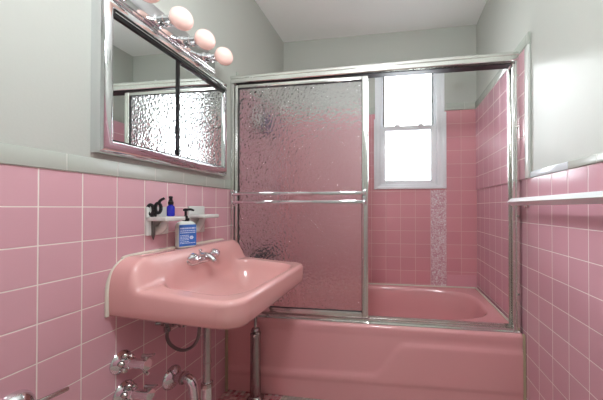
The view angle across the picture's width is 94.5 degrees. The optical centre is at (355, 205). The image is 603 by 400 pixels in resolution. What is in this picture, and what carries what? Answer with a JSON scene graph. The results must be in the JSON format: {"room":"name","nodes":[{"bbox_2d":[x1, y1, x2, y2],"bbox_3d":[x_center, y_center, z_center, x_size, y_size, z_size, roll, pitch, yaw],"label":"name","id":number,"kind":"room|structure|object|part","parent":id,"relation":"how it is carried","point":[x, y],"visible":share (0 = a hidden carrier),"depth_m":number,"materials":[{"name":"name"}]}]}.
{"room":"bathroom","nodes":[
{"label":"bathroom","id":0,"kind":"room"},
{"bbox_2d":[0,0,283,399],"bbox_3d":[-0.924,-0.193,0.849,0.120,2.520,3.406,0,0,8],"label":"wall","id":1,"kind":"structure","parent":0,"point":[63,233],"depth_m":0.84,"materials":[{"name":"pink tile"}]},
{"bbox_2d":[2,386,68,399],"bbox_3d":[-0.853,0.521,0.724,0.061,0.080,0.123,0,0,8],"label":"toilet paper holder","id":2,"kind":"object","parent":1,"relation":"attached to","point":[23,394],"visible":1,"depth_m":0.72,"materials":[{"name":"silver metal"}]},
{"bbox_3d":[-0.832,0.517,0.737,0.027,0.020,0.092,0,-1,23],"label":"lever","id":3,"kind":"part","parent":2,"relation":"part of","materials":[{"name":"silver metal"}]},
{"bbox_2d":[0,142,229,188],"bbox_3d":[-0.933,-0.135,0.394,0.016,0.052,2.505,0,0,8],"label":"trim","id":4,"kind":"structure","parent":1,"relation":"attached to","point":[11,154],"depth_m":0.89,"materials":[{"name":"grey tile"}]},
{"bbox_2d":[109,349,154,374],"bbox_3d":[-0.776,0.560,0.973,0.135,0.080,0.080,0,0,8],"label":"shutoff valve","id":5,"kind":"object","parent":1,"relation":"attached to","point":[124,360],"visible":1,"depth_m":0.96,"materials":[{"name":"silver metal"}]},
{"bbox_3d":[-0.732,0.559,0.967,0.046,0.077,0.016,0,0,8],"label":"lever","id":6,"kind":"part","parent":5,"relation":"part of","materials":[{"name":"silver metal"}]},
{"bbox_2d":[112,379,157,399],"bbox_3d":[-0.774,0.676,0.984,0.135,0.080,0.080,0,0,8],"label":"shutoff valve","id":7,"kind":"object","parent":1,"relation":"attached to","point":[128,389],"visible":1,"depth_m":0.97,"materials":[{"name":"silver metal"}]},
{"bbox_3d":[-0.731,0.675,0.978,0.046,0.077,0.016,0,0,8],"label":"lever","id":8,"kind":"part","parent":7,"relation":"part of","materials":[{"name":"silver metal"}]},
{"bbox_2d":[90,0,226,175],"bbox_3d":[-0.783,-0.434,1.218,0.054,0.528,0.676,0,0,8],"label":"medicine cabinet","id":9,"kind":"object","parent":1,"relation":"attached to","point":[153,103],"visible":1,"depth_m":1.05,"materials":[{"name":"silver metal"}]},
{"bbox_3d":[-0.793,-0.430,1.042,0.004,0.430,0.267,0,0,8],"label":"mirror pane","id":10,"kind":"part","parent":9,"relation":"part of","materials":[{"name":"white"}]},
{"bbox_2d":[113,0,232,73],"bbox_3d":[-0.730,-0.759,1.180,0.170,0.102,0.580,0,0,8],"label":"vanity light","id":11,"kind":"object","parent":9,"relation":"on","point":[173,26],"visible":0.98,"depth_m":1.17,"materials":[{"name":"silver metal"}]},
{"bbox_2d":[123,0,159,2],"bbox_3d":[-0.752,-0.752,0.952,0.148,0.084,0.084,0,0,8],"label":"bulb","id":12,"kind":"object","parent":11,"relation":"attached to","point":[124,1],"depth_m":0.97,"materials":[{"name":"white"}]},
{"bbox_2d":[153,6,193,30],"bbox_3d":[-0.730,-0.751,1.105,0.148,0.084,0.084,0,0,8],"label":"bulb","id":13,"kind":"object","parent":11,"relation":"attached to","point":[179,17],"depth_m":1.09,"materials":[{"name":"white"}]},
{"bbox_2d":[180,29,215,49],"bbox_3d":[-0.710,-0.750,1.241,0.148,0.084,0.084,0,0,8],"label":"bulb","id":14,"kind":"object","parent":11,"relation":"attached to","point":[203,38],"depth_m":1.23,"materials":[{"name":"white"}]},
{"bbox_2d":[202,47,232,65],"bbox_3d":[-0.690,-0.749,1.377,0.148,0.084,0.084,0,0,8],"label":"bulb","id":15,"kind":"object","parent":11,"relation":"attached to","point":[222,55],"depth_m":1.36,"materials":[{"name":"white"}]},
{"bbox_3d":[-0.757,-0.428,1.333,0.004,0.430,0.349,0,0,8],"label":"mirror pane","id":16,"kind":"part","parent":9,"relation":"part of","materials":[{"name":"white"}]},
{"bbox_2d":[145,207,184,235],"bbox_3d":[-0.776,0.061,1.121,0.094,0.116,0.103,0,0,8],"label":"shelf","id":17,"kind":"object","parent":1,"relation":"attached to","point":[161,221],"visible":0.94,"depth_m":1.11,"materials":[{"name":"white"}]},
{"bbox_2d":[146,197,164,239],"bbox_3d":[-0.798,0.051,1.094,0.064,0.172,0.015,0,-1,-21],"label":"scissors","id":18,"kind":"object","parent":17,"relation":"in","point":[154,212],"visible":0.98,"depth_m":1.09,"materials":[{"name":"black plastic"}]},
{"bbox_3d":[-0.805,0.088,1.091,0.014,0.098,0.005,0,0,8],"label":"blade","id":19,"kind":"part","parent":18,"relation":"part of","materials":[{"name":"silver metal"}]},
{"bbox_3d":[-0.798,0.009,1.094,0.064,0.089,0.015,0,-1,-20],"label":"handle","id":20,"kind":"part","parent":18,"relation":"part of","materials":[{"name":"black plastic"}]},
{"bbox_3d":[-0.815,0.061,1.127,0.014,0.116,0.103,0,0,8],"label":"plate","id":21,"kind":"part","parent":17,"relation":"part of","materials":[{"name":"white ceramic"}]},
{"bbox_2d":[166,196,174,215],"bbox_3d":[-0.760,0.001,1.127,0.029,0.083,0.029,0,0,8],"label":"spray bottle","id":22,"kind":"object","parent":17,"relation":"on","point":[170,208],"visible":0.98,"depth_m":1.12,"materials":[{"name":"blue glass"}]},
{"bbox_2d":[187,206,218,232],"bbox_3d":[-0.746,0.067,1.342,0.100,0.132,0.106,0,0,8],"label":"shelf","id":23,"kind":"object","parent":1,"relation":"attached to","point":[198,216],"visible":0.86,"depth_m":1.33,"materials":[{"name":"white ceramic"}]},
{"bbox_3d":[-0.783,0.067,1.347,0.014,0.132,0.106,0,0,8],"label":"plate","id":24,"kind":"part","parent":23,"relation":"part of","materials":[{"name":"white ceramic"}]},
{"bbox_2d":[105,238,302,399],"bbox_3d":[-0.563,0.625,1.232,0.486,0.891,0.691,0,0,8],"label":"sink","id":25,"kind":"object","parent":1,"relation":"attached to","point":[211,284],"visible":0.98,"depth_m":1.03,"materials":[{"name":"pink ceramic"}]},
{"bbox_2d":[155,322,200,351],"bbox_3d":[-0.728,0.514,1.133,0.193,0.179,0.045,0,0,2],"label":"supply hose","id":26,"kind":"object","parent":25,"relation":"attached to","point":[167,328],"visible":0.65,"depth_m":1.13,"materials":[{"name":"grey metal"}]},
{"bbox_2d":[175,208,195,247],"bbox_3d":[-0.761,0.097,1.227,0.044,0.174,0.077,0,-1,34],"label":"soap bottle","id":27,"kind":"object","parent":25,"relation":"on","point":[185,230],"visible":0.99,"depth_m":1.21,"materials":[{"name":"white plastic"}]},
{"bbox_2d":[180,227,194,243],"bbox_3d":[-0.743,0.131,1.215,0.001,0.070,0.062,0,-1,34],"label":"print","id":28,"kind":"object","parent":27,"relation":"attached to","point":[187,234],"depth_m":1.21,"materials":[{"name":"blue paper"}]},
{"bbox_2d":[162,328,212,399],"bbox_3d":[-0.713,0.664,1.193,0.195,0.468,0.100,0,0,8],"label":"trap","id":29,"kind":"object","parent":25,"relation":"attached to","point":[174,375],"visible":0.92,"depth_m":1.18,"materials":[{"name":"silver metal"}]},
{"bbox_2d":[187,248,219,265],"bbox_3d":[-0.680,0.229,1.242,0.107,0.067,0.204,0,0,8],"label":"faucet","id":30,"kind":"object","parent":25,"relation":"on","point":[195,256],"depth_m":1.23,"materials":[{"name":"silver metal"}]},
{"bbox_2d":[109,240,302,329],"bbox_3d":[-0.561,0.320,1.238,0.484,0.267,0.684,0,0,8],"label":"basin","id":31,"kind":"object","parent":25,"relation":"in","point":[211,284],"depth_m":1.01,"materials":[{"name":"pink ceramic"}]},
{"bbox_3d":[-0.556,0.728,1.524,0.092,0.690,0.092,0,0,8],"label":"leg","id":32,"kind":"part","parent":25,"relation":"part of","materials":[{"name":"silver metal"}]},
{"bbox_2d":[218,390,321,399],"bbox_3d":[-0.076,1.125,0.652,1.854,0.120,3.526,0,0,8],"label":"floor","id":33,"kind":"structure","parent":0,"point":[230,394],"depth_m":1.53,"materials":[{"name":"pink tile"}]},
{"bbox_2d":[228,284,523,399],"bbox_3d":[0.102,0.860,1.876,1.600,0.425,0.809,0,0,8],"label":"bathtub","id":34,"kind":"object","parent":33,"relation":"on","point":[324,360],"visible":0.87,"depth_m":1.49,"materials":[{"name":"pink ceramic"}]},
{"bbox_2d":[225,329,227,391],"bbox_3d":[-0.747,0.856,1.592,0.016,0.435,0.025,0,0,8],"label":"bead","id":35,"kind":"object","parent":34,"relation":"attached to","point":[226,330],"visible":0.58,"depth_m":1.58},
{"bbox_2d":[230,51,520,332],"bbox_3d":[0.050,-0.077,1.539,1.603,1.444,0.075,0,0,8],"label":"shower door frame","id":36,"kind":"structure","parent":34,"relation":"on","point":[502,60],"depth_m":1.46,"materials":[{"name":"silver metal"}]},
{"bbox_2d":[229,76,367,317],"bbox_3d":[-0.331,-0.052,1.562,0.806,1.345,0.070,0,0,8],"label":"shower door","id":37,"kind":"structure","parent":36,"relation":"attached to","point":[300,193],"depth_m":1.57,"materials":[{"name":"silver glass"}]},
{"bbox_2d":[368,283,474,287],"bbox_3d":[0.163,0.647,2.271,1.574,0.012,0.012,0,0,8],"label":"bead","id":38,"kind":"object","parent":34,"relation":"on","point":[368,283],"visible":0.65,"depth_m":2.21,"materials":[{"name":"beige"}]},
{"bbox_2d":[475,288,507,320],"bbox_3d":[0.896,0.643,1.806,0.012,0.012,0.695,0,0,8],"label":"bead","id":39,"kind":"object","parent":34,"relation":"on","point":[477,289],"visible":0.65,"depth_m":1.79,"materials":[{"name":"beige"}]},
{"bbox_2d":[522,334,525,399],"bbox_3d":[0.838,0.855,1.359,0.014,0.434,0.024,0,0,8],"label":"bead","id":40,"kind":"object","parent":34,"relation":"attached to","point":[523,335],"visible":1,"depth_m":1.35},
{"bbox_2d":[255,0,486,42],"bbox_3d":[-0.076,-1.514,0.674,1.854,0.120,3.526,0,0,8],"label":"ceiling","id":41,"kind":"structure","parent":0,"point":[292,20],"depth_m":2.09,"materials":[{"name":"white paint"}]},
{"bbox_2d":[284,25,476,287],"bbox_3d":[0.173,-0.180,2.348,1.614,2.520,0.120,0,0,8],"label":"wall","id":42,"kind":"structure","parent":0,"point":[399,220],"depth_m":2.24,"materials":[{"name":"pink tile"}]},
{"bbox_2d":[368,107,373,113],"bbox_3d":[-0.240,-0.795,2.349,0.799,0.056,0.008,0,0,8],"label":"trim","id":43,"kind":"structure","parent":42,"relation":"attached to","point":[370,110],"depth_m":2.29,"materials":[{"name":"grey tile"}]},
{"bbox_2d":[374,73,446,188],"bbox_3d":[0.448,-0.665,2.287,0.582,1.056,0.108,0,0,8],"label":"window","id":44,"kind":"structure","parent":42,"relation":"in","point":[438,157],"depth_m":2.25,"materials":[{"name":"white paint"}]},
{"bbox_3d":[0.440,-0.891,2.315,0.455,0.540,0.030,0,0,8],"label":"sash","id":45,"kind":"part","parent":44,"relation":"part of","materials":[{"name":"white glass"}]},
{"bbox_3d":[0.433,-0.427,2.270,0.455,0.493,0.038,0,0,8],"label":"sash","id":46,"kind":"part","parent":44,"relation":"part of","materials":[{"name":"white glass"}]},
{"bbox_2d":[431,190,446,285],"bbox_3d":[0.670,0.260,2.208,0.122,0.776,0.004,0,0,8],"label":"trim","id":47,"kind":"structure","parent":42,"relation":"attached to","point":[438,197],"depth_m":2.21,"materials":[{"name":"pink tile"}]},
{"bbox_2d":[446,102,474,109],"bbox_3d":[0.839,-0.796,2.190,0.224,0.056,0.008,0,0,8],"label":"trim","id":48,"kind":"structure","parent":42,"relation":"attached to","point":[467,105],"depth_m":2.19,"materials":[{"name":"grey tile"}]},
{"bbox_2d":[447,275,475,286],"bbox_3d":[0.844,0.598,2.179,0.223,0.093,0.004,0,0,8],"label":"tile","id":49,"kind":"structure","parent":42,"relation":"attached to","point":[452,280],"depth_m":2.18,"materials":[{"name":"pink tile"}]},
{"bbox_2d":[476,0,602,399],"bbox_3d":[0.791,-0.195,0.596,0.120,2.520,3.406,0,0,8],"label":"wall","id":50,"kind":"structure","parent":0,"point":[561,246],"depth_m":1.09,"materials":[{"name":"pink tile"}]},
{"bbox_2d":[476,50,524,189],"bbox_3d":[0.897,-0.451,1.758,0.008,0.643,0.839,0,0,8],"label":"wall tiles","id":51,"kind":"structure","parent":50,"relation":"attached to","point":[491,113],"depth_m":1.73,"materials":[{"name":"pink tile"}]},
{"bbox_2d":[475,32,529,108],"bbox_3d":[0.892,-0.800,1.741,0.012,0.056,0.881,0,0,8],"label":"trim","id":52,"kind":"structure","parent":50,"relation":"attached to","point":[526,40],"depth_m":1.68,"materials":[{"name":"grey tile"}]},
{"bbox_2d":[524,44,530,178],"bbox_3d":[0.831,-0.454,1.324,0.012,0.643,0.040,0,0,8],"label":"trim","id":53,"kind":"structure","parent":50,"relation":"attached to","point":[527,48],"depth_m":1.31,"materials":[{"name":"white ceramic"}]},
{"bbox_2d":[530,162,567,177],"bbox_3d":[0.815,-0.149,1.158,0.016,0.029,0.287,0,0,8],"label":"trim","id":54,"kind":"structure","parent":50,"relation":"attached to","point":[563,166],"depth_m":1.13,"materials":[{"name":"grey tile"}]},
{"bbox_2d":[507,191,602,206],"bbox_3d":[0.737,-0.020,0.924,0.082,0.048,0.944,0,0,8],"label":"towel rail","id":55,"kind":"object","parent":50,"relation":"attached to","point":[595,197],"visible":1,"depth_m":0.94,"materials":[{"name":"white metal"}]},
{"bbox_2d":[568,152,602,168],"bbox_3d":[0.640,-0.159,-0.033,0.016,0.029,2.118,0,0,8],"label":"trim","id":56,"kind":"structure","parent":50,"relation":"attached to","point":[596,158],"depth_m":0.91,"materials":[{"name":"grey tile"}]}
]}

